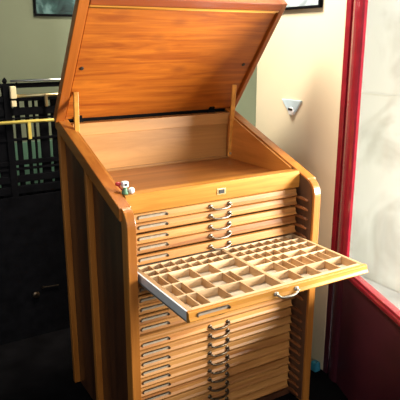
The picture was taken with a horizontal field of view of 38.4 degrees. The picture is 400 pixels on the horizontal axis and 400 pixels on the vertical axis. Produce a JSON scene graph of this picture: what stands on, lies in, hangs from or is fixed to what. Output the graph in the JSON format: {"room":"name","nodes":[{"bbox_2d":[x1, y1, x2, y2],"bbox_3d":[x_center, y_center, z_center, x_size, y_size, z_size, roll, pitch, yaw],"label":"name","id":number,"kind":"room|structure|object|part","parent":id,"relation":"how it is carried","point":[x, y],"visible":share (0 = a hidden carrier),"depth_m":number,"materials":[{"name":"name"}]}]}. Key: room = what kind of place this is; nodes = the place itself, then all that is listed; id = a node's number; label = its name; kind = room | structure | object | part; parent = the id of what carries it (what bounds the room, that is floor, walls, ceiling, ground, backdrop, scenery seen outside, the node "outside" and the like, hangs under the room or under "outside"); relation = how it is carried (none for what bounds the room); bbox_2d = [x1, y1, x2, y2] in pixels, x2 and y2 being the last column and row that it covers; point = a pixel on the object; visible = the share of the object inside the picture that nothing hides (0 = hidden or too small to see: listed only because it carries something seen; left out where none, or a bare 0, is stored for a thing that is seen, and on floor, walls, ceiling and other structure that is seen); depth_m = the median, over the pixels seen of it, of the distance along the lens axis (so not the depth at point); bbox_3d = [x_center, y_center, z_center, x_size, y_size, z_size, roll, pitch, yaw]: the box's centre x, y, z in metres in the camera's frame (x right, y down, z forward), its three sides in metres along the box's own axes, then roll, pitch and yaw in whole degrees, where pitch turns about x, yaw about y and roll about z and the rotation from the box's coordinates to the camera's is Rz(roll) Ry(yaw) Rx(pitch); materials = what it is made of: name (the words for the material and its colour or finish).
{"room":"print shop","nodes":[
{"label":"print shop","id":0,"kind":"room"},
{"bbox_2d":[0,0,256,142],"bbox_3d":[-1.567,-0.578,3.179,5.500,2.700,0.100,-9,18,-30],"label":"wall","id":1,"kind":"structure","parent":0,"point":[31,46],"depth_m":3.40,"materials":[{"name":"green paint"}]},
{"bbox_2d":[0,140,54,187],"bbox_3d":[-2.007,0.306,3.077,4.400,1.050,0.019,-9,18,-30],"label":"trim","id":2,"kind":"structure","parent":1,"relation":"attached to","point":[25,146],"depth_m":3.52,"materials":[{"name":"green paint"}]},
{"bbox_2d":[33,0,74,16],"bbox_3d":[-0.701,-1.296,3.443,0.615,0.378,0.021,-9,18,-30],"label":"picture","id":3,"kind":"object","parent":1,"relation":"attached to","point":[63,8],"visible":0.48,"depth_m":3.39,"materials":[{"name":"teal glass"}]},
{"bbox_2d":[0,276,399,399],"bbox_3d":[-0.037,1.444,1.092,5.500,0.120,6.050,-9,18,-30],"label":"floor","id":4,"kind":"structure","parent":0,"point":[40,367],"depth_m":2.94,"materials":[{"name":"black"}]},
{"bbox_2d":[0,78,69,344],"bbox_3d":[-0.867,0.049,3.233,1.058,1.462,0.158,-9,18,-30],"label":"rack","id":5,"kind":"object","parent":4,"relation":"on","point":[34,301],"visible":0.44,"depth_m":3.15,"materials":[{"name":"black metal"}]},
{"bbox_3d":[-0.995,0.100,3.118,0.036,1.425,0.040,-9,18,-30],"label":"post","id":6,"kind":"part","parent":5,"relation":"part of","materials":[{"name":"black metal"}]},
{"bbox_2d":[0,118,54,138],"bbox_3d":[-0.767,-0.390,3.078,0.640,0.101,0.017,-9,18,-30],"label":"rod","id":7,"kind":"object","parent":5,"relation":"attached to","point":[28,122],"visible":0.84,"depth_m":3.00,"materials":[{"name":"paint"}]},
{"bbox_3d":[-0.767,-0.429,3.067,0.640,0.019,0.017,-9,18,-30],"label":"rod","id":8,"kind":"part","parent":7,"relation":"part of","materials":[{"name":"yellow paint"}]},
{"bbox_3d":[-0.893,-0.365,3.006,0.017,0.092,0.016,-9,18,-30],"label":"hanging arm","id":9,"kind":"part","parent":7,"relation":"part of","materials":[{"name":"yellow paint"}]},
{"bbox_2d":[9,86,57,106],"bbox_3d":[-0.728,-0.559,3.054,0.550,0.110,0.026,-9,18,-30],"label":"brass rod","id":10,"kind":"object","parent":5,"relation":"attached to","point":[12,89],"visible":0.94,"depth_m":2.94,"materials":[{"name":"beige wood"}]},
{"bbox_3d":[-0.718,-0.566,3.059,0.525,0.016,0.017,-9,18,-30],"label":"rod","id":11,"kind":"part","parent":10,"relation":"part of","materials":[{"name":"gold metal"}]},
{"bbox_3d":[-0.838,0.358,3.286,1.040,0.838,0.042,-9,18,-30],"label":"panel","id":12,"kind":"part","parent":5,"relation":"part of","materials":[{"name":"black metal"}]},
{"bbox_2d":[10,78,60,81],"bbox_3d":[-0.723,-0.642,3.053,0.560,0.012,0.013,-9,18,-30],"label":"rod","id":13,"kind":"object","parent":5,"relation":"attached to","point":[52,79],"visible":0.34,"depth_m":2.97,"materials":[{"name":"silver metal"}]},
{"bbox_3d":[-0.926,0.536,3.247,0.040,0.039,0.018,-9,18,-30],"label":"knob","id":14,"kind":"part","parent":5,"relation":"part of","materials":[{"name":"brown metal"}]},
{"bbox_2d":[53,0,367,399],"bbox_3d":[0.031,0.094,2.410,0.938,1.816,1.093,-9,18,-30],"label":"tall cabinet","id":15,"kind":"object","parent":4,"relation":"on","point":[199,282],"visible":1,"depth_m":2.43,"materials":[{"name":"brown wood"}]},
{"bbox_3d":[-0.613,0.293,2.706,0.032,1.273,0.026,-9,18,-30],"label":"post","id":16,"kind":"part","parent":15,"relation":"part of","materials":[{"name":"brown wood"}]},
{"bbox_3d":[-0.443,-0.150,2.291,0.047,0.301,0.690,-9,18,-30],"label":"slanted rail","id":17,"kind":"part","parent":15,"relation":"part of","materials":[{"name":"brown wood"}]},
{"bbox_3d":[-0.448,0.424,2.456,0.032,1.156,0.026,-9,18,-30],"label":"post","id":18,"kind":"part","parent":15,"relation":"part of","materials":[{"name":"brown wood"}]},
{"bbox_3d":[-0.424,0.350,2.426,0.011,1.314,0.715,-9,18,-30],"label":"panel","id":19,"kind":"part","parent":15,"relation":"part of","materials":[{"name":"brown wood"}]},
{"bbox_2d":[115,181,134,194],"bbox_3d":[-0.275,-0.045,2.103,0.071,0.048,0.028,-3,16,-11],"label":"trinket","id":20,"kind":"object","parent":15,"relation":"on","point":[124,184],"visible":1,"depth_m":2.10,"materials":[{"name":"white ceramic"}]},
{"bbox_3d":[-0.256,0.546,2.168,0.037,1.074,0.065,-9,18,-30],"label":"post","id":21,"kind":"part","parent":15,"relation":"part of","materials":[{"name":"brown wood"}]},
{"bbox_3d":[-0.060,0.240,2.613,0.795,0.038,0.558,-9,18,-30],"label":"drawer","id":22,"kind":"part","parent":15,"relation":"part of","materials":[{"name":"brown wood"}]},
{"bbox_3d":[-0.060,0.283,2.625,0.795,0.038,0.558,-9,18,-30],"label":"drawer","id":23,"kind":"part","parent":15,"relation":"part of","materials":[{"name":"brown wood"}]},
{"bbox_3d":[-0.216,-0.365,2.715,0.820,0.054,0.073,-9,18,-30],"label":"rail","id":24,"kind":"part","parent":15,"relation":"part of","materials":[{"name":"brown wood"}]},
{"bbox_3d":[-0.059,0.321,2.634,0.795,0.038,0.558,-9,18,-30],"label":"drawer","id":25,"kind":"part","parent":15,"relation":"part of","materials":[{"name":"brown wood"}]},
{"bbox_3d":[-0.059,0.364,2.647,0.795,0.038,0.558,-9,18,-30],"label":"drawer","id":26,"kind":"part","parent":15,"relation":"part of","materials":[{"name":"brown wood"}]},
{"bbox_3d":[-0.059,0.402,2.657,0.795,0.038,0.558,-9,18,-30],"label":"drawer","id":27,"kind":"part","parent":15,"relation":"part of","materials":[{"name":"brown wood"}]},
{"bbox_3d":[-0.060,0.714,2.745,0.795,0.038,0.558,-9,18,-30],"label":"drawer","id":28,"kind":"part","parent":15,"relation":"part of","materials":[{"name":"brown wood"}]},
{"bbox_3d":[-0.060,0.673,2.734,0.795,0.038,0.558,-9,18,-30],"label":"drawer","id":29,"kind":"part","parent":15,"relation":"part of","materials":[{"name":"brown wood"}]},
{"bbox_3d":[-0.060,0.632,2.722,0.795,0.038,0.558,-9,18,-30],"label":"drawer","id":30,"kind":"part","parent":15,"relation":"part of","materials":[{"name":"brown wood"}]},
{"bbox_3d":[-0.059,0.550,2.698,0.795,0.038,0.558,-9,18,-30],"label":"drawer","id":31,"kind":"part","parent":15,"relation":"part of","materials":[{"name":"brown wood"}]},
{"bbox_3d":[-0.059,-0.040,2.535,0.795,0.038,0.558,-9,18,-30],"label":"drawer","id":32,"kind":"part","parent":15,"relation":"part of","materials":[{"name":"brown wood"}]},
{"bbox_3d":[-0.060,0.591,2.711,0.795,0.038,0.558,-9,18,-30],"label":"drawer","id":33,"kind":"part","parent":15,"relation":"part of","materials":[{"name":"brown wood"}]},
{"bbox_3d":[-0.059,0.510,2.686,0.795,0.038,0.558,-9,18,-30],"label":"drawer","id":34,"kind":"part","parent":15,"relation":"part of","materials":[{"name":"brown wood"}]},
{"bbox_3d":[-0.059,0.469,2.675,0.795,0.038,0.558,-9,18,-30],"label":"drawer","id":35,"kind":"part","parent":15,"relation":"part of","materials":[{"name":"brown wood"}]},
{"bbox_3d":[-0.059,0.041,2.557,0.795,0.038,0.558,-9,18,-30],"label":"drawer","id":36,"kind":"part","parent":15,"relation":"part of","materials":[{"name":"brown wood"}]},
{"bbox_3d":[-0.059,0.122,2.579,0.795,0.038,0.558,-9,18,-30],"label":"drawer","id":37,"kind":"part","parent":15,"relation":"part of","materials":[{"name":"brown wood"}]},
{"bbox_3d":[-0.059,0.078,2.567,0.795,0.038,0.558,-9,18,-30],"label":"drawer","id":38,"kind":"part","parent":15,"relation":"part of","materials":[{"name":"brown wood"}]},
{"bbox_3d":[-0.059,-0.003,2.544,0.795,0.038,0.558,-9,18,-30],"label":"drawer","id":39,"kind":"part","parent":15,"relation":"part of","materials":[{"name":"brown wood"}]},
{"bbox_3d":[0.079,0.497,2.445,0.820,0.024,0.034,-9,18,-30],"label":"rail","id":40,"kind":"part","parent":15,"relation":"part of","materials":[{"name":"brown wood"}]},
{"bbox_3d":[0.086,0.862,2.534,0.111,0.026,0.028,-9,18,-30],"label":"handle","id":41,"kind":"part","parent":15,"relation":"part of","materials":[{"name":"silver metal"}]},
{"bbox_3d":[0.085,0.780,2.512,0.111,0.026,0.028,-9,18,-30],"label":"handle","id":42,"kind":"part","parent":15,"relation":"part of","materials":[{"name":"silver metal"}]},
{"bbox_3d":[0.086,0.821,2.522,0.111,0.026,0.028,-9,18,-30],"label":"handle","id":43,"kind":"part","parent":15,"relation":"part of","materials":[{"name":"silver metal"}]},
{"bbox_3d":[0.085,0.739,2.501,0.111,0.026,0.028,-9,18,-30],"label":"handle","id":44,"kind":"part","parent":15,"relation":"part of","materials":[{"name":"silver metal"}]},
{"bbox_3d":[0.085,0.698,2.490,0.111,0.026,0.028,-9,18,-30],"label":"handle","id":45,"kind":"part","parent":15,"relation":"part of","materials":[{"name":"silver metal"}]},
{"bbox_3d":[0.085,0.657,2.478,0.111,0.026,0.028,-9,18,-30],"label":"handle","id":46,"kind":"part","parent":15,"relation":"part of","materials":[{"name":"silver metal"}]},
{"bbox_3d":[0.086,0.617,2.465,0.111,0.026,0.028,-9,18,-30],"label":"handle","id":47,"kind":"part","parent":15,"relation":"part of","materials":[{"name":"silver metal"}]},
{"bbox_3d":[0.086,0.576,2.454,0.111,0.026,0.028,-9,18,-30],"label":"handle","id":48,"kind":"part","parent":15,"relation":"part of","materials":[{"name":"silver metal"}]},
{"bbox_3d":[0.086,0.535,2.442,0.111,0.026,0.028,-9,18,-30],"label":"handle","id":49,"kind":"part","parent":15,"relation":"part of","materials":[{"name":"silver metal"}]},
{"bbox_3d":[0.086,0.188,2.346,0.111,0.026,0.028,-9,18,-30],"label":"handle","id":50,"kind":"part","parent":15,"relation":"part of","materials":[{"name":"silver metal"}]},
{"bbox_3d":[0.086,0.144,2.334,0.111,0.026,0.028,-9,18,-30],"label":"handle","id":51,"kind":"part","parent":15,"relation":"part of","materials":[{"name":"silver metal"}]},
{"bbox_3d":[0.086,0.107,2.324,0.111,0.026,0.028,-9,18,-30],"label":"handle","id":52,"kind":"part","parent":15,"relation":"part of","materials":[{"name":"silver metal"}]},
{"bbox_3d":[0.086,0.064,2.311,0.111,0.026,0.028,-9,18,-30],"label":"handle","id":53,"kind":"part","parent":15,"relation":"part of","materials":[{"name":"silver metal"}]},
{"bbox_3d":[0.086,0.026,2.302,0.111,0.026,0.028,-9,18,-30],"label":"handle","id":54,"kind":"part","parent":15,"relation":"part of","materials":[{"name":"silver metal"}]},
{"bbox_3d":[0.086,-0.035,2.293,0.042,0.026,0.003,-9,18,-30],"label":"lock plate","id":55,"kind":"part","parent":15,"relation":"part of","materials":[{"name":"silver metal"}]},
{"bbox_3d":[-0.059,0.755,2.755,0.795,0.038,0.558,-9,18,-30],"label":"drawer","id":56,"kind":"part","parent":15,"relation":"part of","materials":[{"name":"brown wood"}]},
{"bbox_3d":[-0.059,0.796,2.767,0.795,0.038,0.558,-9,18,-30],"label":"drawer","id":57,"kind":"part","parent":15,"relation":"part of","materials":[{"name":"brown wood"}]},
{"bbox_2d":[137,236,345,322],"bbox_3d":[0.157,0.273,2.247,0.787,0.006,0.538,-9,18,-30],"label":"tray","id":58,"kind":"object","parent":15,"relation":"on","point":[236,290],"depth_m":2.15,"materials":[{"name":"brown wood"}]},
{"bbox_3d":[-0.059,0.837,2.779,0.795,0.038,0.558,-9,18,-30],"label":"drawer","id":59,"kind":"part","parent":15,"relation":"part of","materials":[{"name":"brown wood"}]},
{"bbox_3d":[-0.060,0.878,2.790,0.795,0.038,0.558,-9,18,-30],"label":"drawer","id":60,"kind":"part","parent":15,"relation":"part of","materials":[{"name":"brown wood"}]},
{"bbox_3d":[0.303,-0.270,2.721,0.047,0.301,0.690,-9,18,-30],"label":"slanted rail","id":61,"kind":"part","parent":15,"relation":"part of","materials":[{"name":"brown wood"}]},
{"bbox_3d":[0.301,0.320,2.014,0.791,0.038,0.024,-9,18,-30],"label":"drawer","id":62,"kind":"part","parent":15,"relation":"part of","materials":[{"name":"brown wood"}]},
{"bbox_3d":[0.307,0.326,2.002,0.111,0.026,0.028,-9,18,-30],"label":"handle","id":63,"kind":"part","parent":15,"relation":"part of","materials":[{"name":"silver metal"}]},
{"bbox_3d":[0.484,0.428,2.595,0.037,1.074,0.065,-9,18,-30],"label":"post","id":64,"kind":"part","parent":15,"relation":"part of","materials":[{"name":"brown wood"}]},
{"bbox_2d":[311,360,319,371],"bbox_3d":[0.596,0.855,2.965,0.041,0.052,0.043,-9,18,-30],"label":"block","id":65,"kind":"object","parent":4,"relation":"on","point":[315,365],"visible":0.9,"depth_m":2.95,"materials":[{"name":"blue plastic"}]},
{"bbox_2d":[256,0,346,369],"bbox_3d":[0.500,-0.496,2.884,0.070,2.700,0.640,-9,18,-30],"label":"wall","id":66,"kind":"structure","parent":0,"point":[302,59],"depth_m":2.79,"materials":[{"name":"beige paint"}]},
{"bbox_2d":[282,99,301,114],"bbox_3d":[0.455,-0.464,2.879,0.019,0.080,0.151,-9,18,-30],"label":"wall fixture","id":67,"kind":"object","parent":66,"relation":"attached to","point":[292,106],"visible":1,"depth_m":2.87,"materials":[{"name":"white plastic"}]},
{"bbox_2d":[285,0,322,9],"bbox_3d":[0.447,-1.068,2.723,0.021,0.312,0.399,-9,18,-30],"label":"picture","id":68,"kind":"object","parent":66,"relation":"attached to","point":[291,4],"visible":0.5,"depth_m":2.69,"materials":[{"name":"white paper"}]},
{"bbox_2d":[285,0,317,6],"bbox_3d":[0.451,-1.069,2.726,0.008,0.288,0.375,-9,18,-30],"label":"print","id":69,"kind":"object","parent":68,"relation":"attached to","point":[290,3],"depth_m":2.70},
{"bbox_2d":[323,282,334,372],"bbox_3d":[0.665,0.590,2.883,0.057,0.608,0.030,-9,18,-30],"label":"trim","id":70,"kind":"structure","parent":66,"relation":"attached to","point":[331,285],"depth_m":2.88,"materials":[{"name":"red paint"}]},
{"bbox_2d":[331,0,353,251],"bbox_3d":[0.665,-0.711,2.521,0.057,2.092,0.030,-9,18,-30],"label":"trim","id":71,"kind":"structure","parent":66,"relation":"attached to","point":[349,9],"depth_m":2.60,"materials":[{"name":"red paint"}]},
{"bbox_2d":[328,0,399,399],"bbox_3d":[0.751,-0.183,2.217,0.056,2.448,0.840,-3,16,-10],"label":"door","id":72,"kind":"structure","parent":66,"relation":"in","point":[364,359],"depth_m":2.53,"materials":[{"name":"red paint"}]},
{"bbox_3d":[0.752,0.714,2.473,0.032,0.583,0.648,-3,16,-10],"label":"panel","id":73,"kind":"part","parent":72,"relation":"part of","materials":[{"name":"red paint"}]},
{"bbox_3d":[0.752,0.424,2.386,0.054,0.024,0.640,-3,16,-10],"label":"rail","id":74,"kind":"part","parent":72,"relation":"part of","materials":[{"name":"red paint"}]},
{"bbox_2d":[349,0,399,292],"bbox_3d":[1.309,-0.700,3.616,0.100,2.700,2.020,-9,18,-30],"label":"window","id":75,"kind":"structure","parent":0,"point":[375,227],"depth_m":3.81,"materials":[{"name":"white glass"}]},
{"bbox_2d":[361,92,399,97],"bbox_3d":[1.268,-0.642,3.594,0.008,0.010,2.000,-9,18,-30],"label":"trim","id":76,"kind":"structure","parent":75,"relation":"attached to","point":[361,92],"depth_m":3.73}
]}

